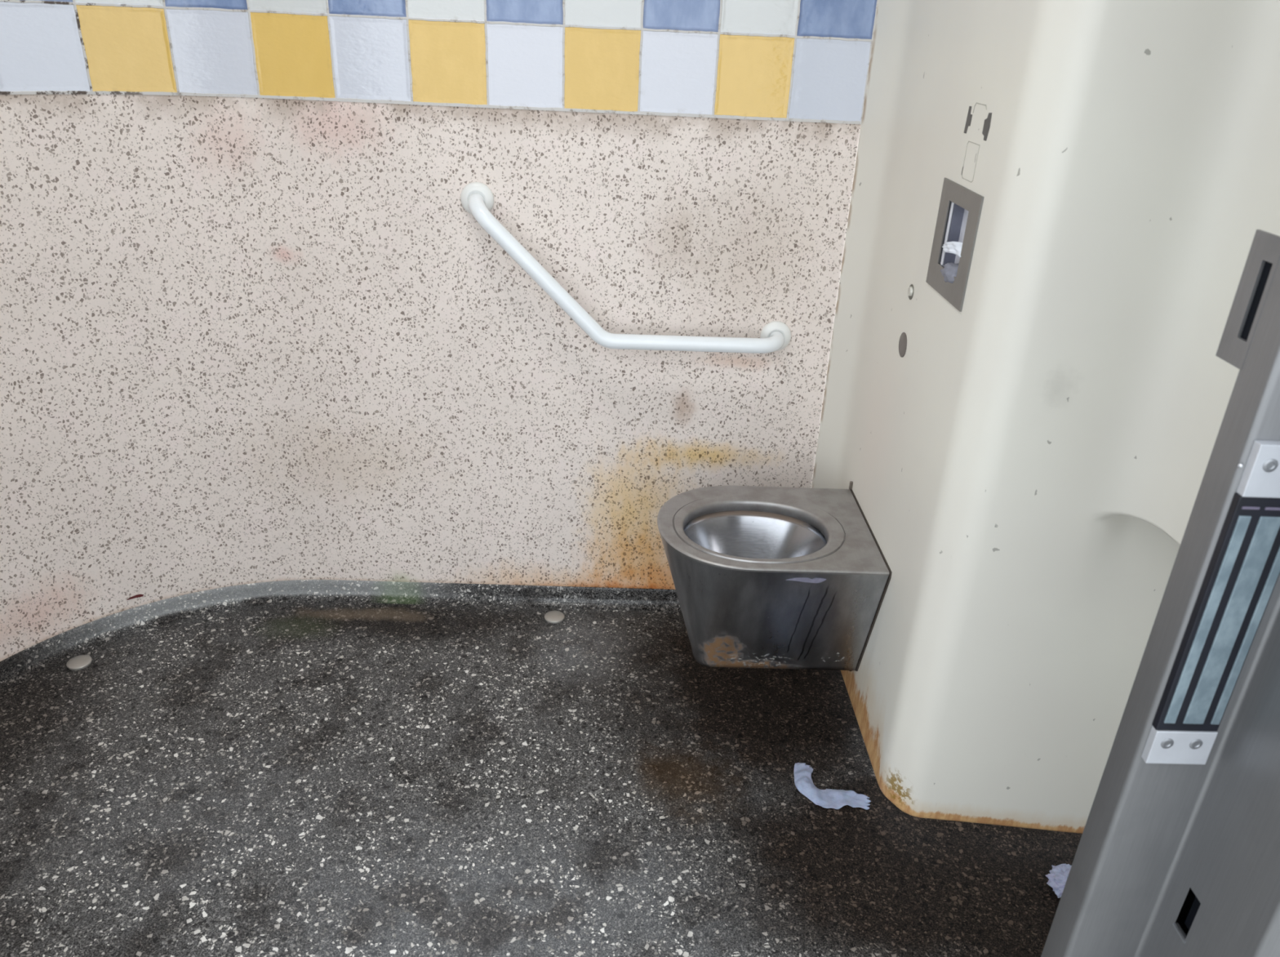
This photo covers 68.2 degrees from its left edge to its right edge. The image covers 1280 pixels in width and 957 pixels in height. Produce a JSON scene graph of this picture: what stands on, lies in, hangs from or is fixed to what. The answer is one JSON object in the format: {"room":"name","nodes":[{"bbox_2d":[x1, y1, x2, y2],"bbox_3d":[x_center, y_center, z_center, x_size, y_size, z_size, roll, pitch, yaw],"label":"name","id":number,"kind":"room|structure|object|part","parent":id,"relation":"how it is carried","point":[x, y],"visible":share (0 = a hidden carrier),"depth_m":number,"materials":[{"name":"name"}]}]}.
{"room":"public restroom","nodes":[
{"label":"public restroom","id":0,"kind":"room"},
{"bbox_2d":[0,0,878,661],"bbox_3d":[-0.686,-0.661,1.578,2.263,2.400,0.782,-15,31,-32],"label":"wall","id":1,"kind":"structure","parent":0,"point":[256,324],"depth_m":2.00,"materials":[{"name":"pink stone"}]},
{"bbox_2d":[126,594,143,599],"bbox_3d":[-1.181,0.277,2.213,0.038,0.007,0.004,-17,32,-35],"label":"dried leaf","id":2,"kind":"object","parent":1,"relation":"attached to","point":[136,595],"visible":1,"depth_m":2.21,"materials":[{"name":"brown plant"}]},
{"bbox_2d":[0,579,681,690],"bbox_3d":[-0.732,0.414,2.097,2.263,0.050,0.798,-15,31,-32],"label":"baseboard","id":3,"kind":"structure","parent":1,"relation":"attached to","point":[43,654],"depth_m":2.37,"materials":[{"name":"grey stone"}]},
{"bbox_2d":[460,182,791,353],"bbox_3d":[-0.017,-0.431,1.996,0.720,0.340,0.082,2,26,-2],"label":"grab bar","id":4,"kind":"object","parent":1,"relation":"attached to","point":[477,198],"visible":1,"depth_m":2.01,"materials":[{"name":"white metal"}]},
{"bbox_2d":[657,480,892,671],"bbox_3d":[0.247,0.225,1.955,0.439,0.335,0.346,2,26,-2],"label":"toilet","id":5,"kind":"object","parent":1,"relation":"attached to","point":[731,552],"visible":1,"depth_m":1.87,"materials":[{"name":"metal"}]},
{"bbox_2d":[683,510,826,559],"bbox_3d":[0.224,0.198,1.919,0.302,0.178,0.246,2,26,-2],"label":"basin","id":6,"kind":"object","parent":5,"relation":"in","point":[752,534],"depth_m":1.98,"materials":[{"name":"metal"}]},
{"bbox_2d":[786,577,826,582],"bbox_3d":[0.308,0.189,1.754,0.074,0.014,0.006,2,26,-2],"label":"tissue shred","id":7,"kind":"object","parent":5,"relation":"on","point":[802,580],"visible":1,"depth_m":1.75,"materials":[{"name":"white paper"}]},
{"bbox_2d":[0,601,1082,956],"bbox_3d":[-0.091,0.667,1.699,2.800,0.001,1.620,2,26,-2],"label":"floor","id":8,"kind":"structure","parent":0,"point":[300,779],"depth_m":1.77,"materials":[{"name":"grey stone"}]},
{"bbox_2d":[66,654,92,670],"bbox_3d":[-1.248,0.409,2.105,0.050,0.008,0.050,2,26,-2],"label":"cap","id":9,"kind":"object","parent":8,"relation":"on","point":[82,661],"visible":1,"depth_m":2.10,"materials":[{"name":"metal"}]},
{"bbox_2d":[544,610,564,623],"bbox_3d":[-0.212,0.343,2.341,0.050,0.008,0.050,2,26,-2],"label":"cap","id":10,"kind":"object","parent":8,"relation":"on","point":[552,616],"visible":1,"depth_m":2.33,"materials":[{"name":"metal"}]},
{"bbox_2d":[793,762,871,809],"bbox_3d":[0.363,0.608,1.846,0.170,0.013,0.084,22,32,34],"label":"strip","id":11,"kind":"object","parent":8,"relation":"on","point":[828,797],"visible":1,"depth_m":1.84,"materials":[{"name":"white paper"}]},
{"bbox_2d":[1045,863,1071,897],"bbox_3d":[0.747,0.703,1.651,0.071,0.046,0.069,14,28,22],"label":"ball","id":12,"kind":"object","parent":8,"relation":"on","point":[1057,877],"visible":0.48,"depth_m":1.64,"materials":[{"name":"white paper"}]},
{"bbox_2d":[811,0,1279,833],"bbox_3d":[0.844,-0.474,1.296,0.645,2.358,1.532,-11,29,-26],"label":"wall","id":13,"kind":"structure","parent":0,"point":[1027,477],"depth_m":1.42,"materials":[{"name":"beige plastic"}]},
{"bbox_2d":[898,332,906,356],"bbox_3d":[0.478,-0.243,1.716,0.004,0.045,0.045,2,26,-2],"label":"sensor","id":14,"kind":"object","parent":13,"relation":"attached to","point":[903,339],"visible":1,"depth_m":1.71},
{"bbox_2d":[907,284,913,299],"bbox_3d":[0.480,-0.331,1.679,0.008,0.027,0.027,2,26,-2],"label":"button","id":15,"kind":"object","parent":13,"relation":"attached to","point":[910,291],"visible":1,"depth_m":1.67,"materials":[{"name":"silver metal"}]},
{"bbox_2d":[925,177,984,311],"bbox_3d":[0.523,-0.367,1.476,0.073,0.169,0.179,2,26,-2],"label":"dispenser","id":16,"kind":"object","parent":13,"relation":"attached to","point":[960,208],"visible":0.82,"depth_m":1.49,"materials":[{"name":"metal"}]},
{"bbox_2d":[940,262,959,283],"bbox_3d":[0.494,-0.322,1.486,0.032,0.035,0.087,2,26,-2],"label":"paper wad","id":17,"kind":"object","parent":16,"relation":"in","point":[949,271],"visible":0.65,"depth_m":1.48,"materials":[{"name":"white paper"}]},
{"bbox_2d":[942,241,962,257],"bbox_3d":[0.485,-0.360,1.474,0.010,0.032,0.091,2,26,-2],"label":"paper sheet","id":18,"kind":"object","parent":16,"relation":"in","point":[954,247],"visible":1,"depth_m":1.46,"materials":[{"name":"white paper"}]},
{"bbox_2d":[960,102,991,182],"bbox_3d":[0.496,-0.498,1.403,0.001,0.108,0.103,2,26,-2],"label":"pictogram","id":19,"kind":"object","parent":13,"relation":"attached to","point":[986,126],"visible":1,"depth_m":1.39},
{"bbox_3d":[-1.173,-0.211,0.634,0.515,2.420,0.172,2,26,-2],"label":"wall","id":20,"kind":"structure","parent":0,"visible":0},
{"bbox_2d":[1040,229,1279,956],"bbox_3d":[-0.117,-0.068,0.739,1.840,2.160,0.210,2,26,-2],"label":"door","id":21,"kind":"structure","parent":20,"relation":"in","point":[1171,860],"depth_m":0.93,"materials":[{"name":"metal"}]},
{"bbox_2d":[1141,440,1279,764],"bbox_3d":[0.539,0.127,0.872,0.067,0.348,0.012,2,26,-2],"label":"lock","id":22,"kind":"object","parent":21,"relation":"attached to","point":[1242,573],"visible":1,"depth_m":0.87,"materials":[{"name":"metal"}]},
{"bbox_3d":[0.519,-0.151,0.804,0.003,0.112,0.039,2,26,-2],"label":"strike plate","id":23,"kind":"part","parent":21,"relation":"part of","materials":[{"name":"metal"}]}
]}

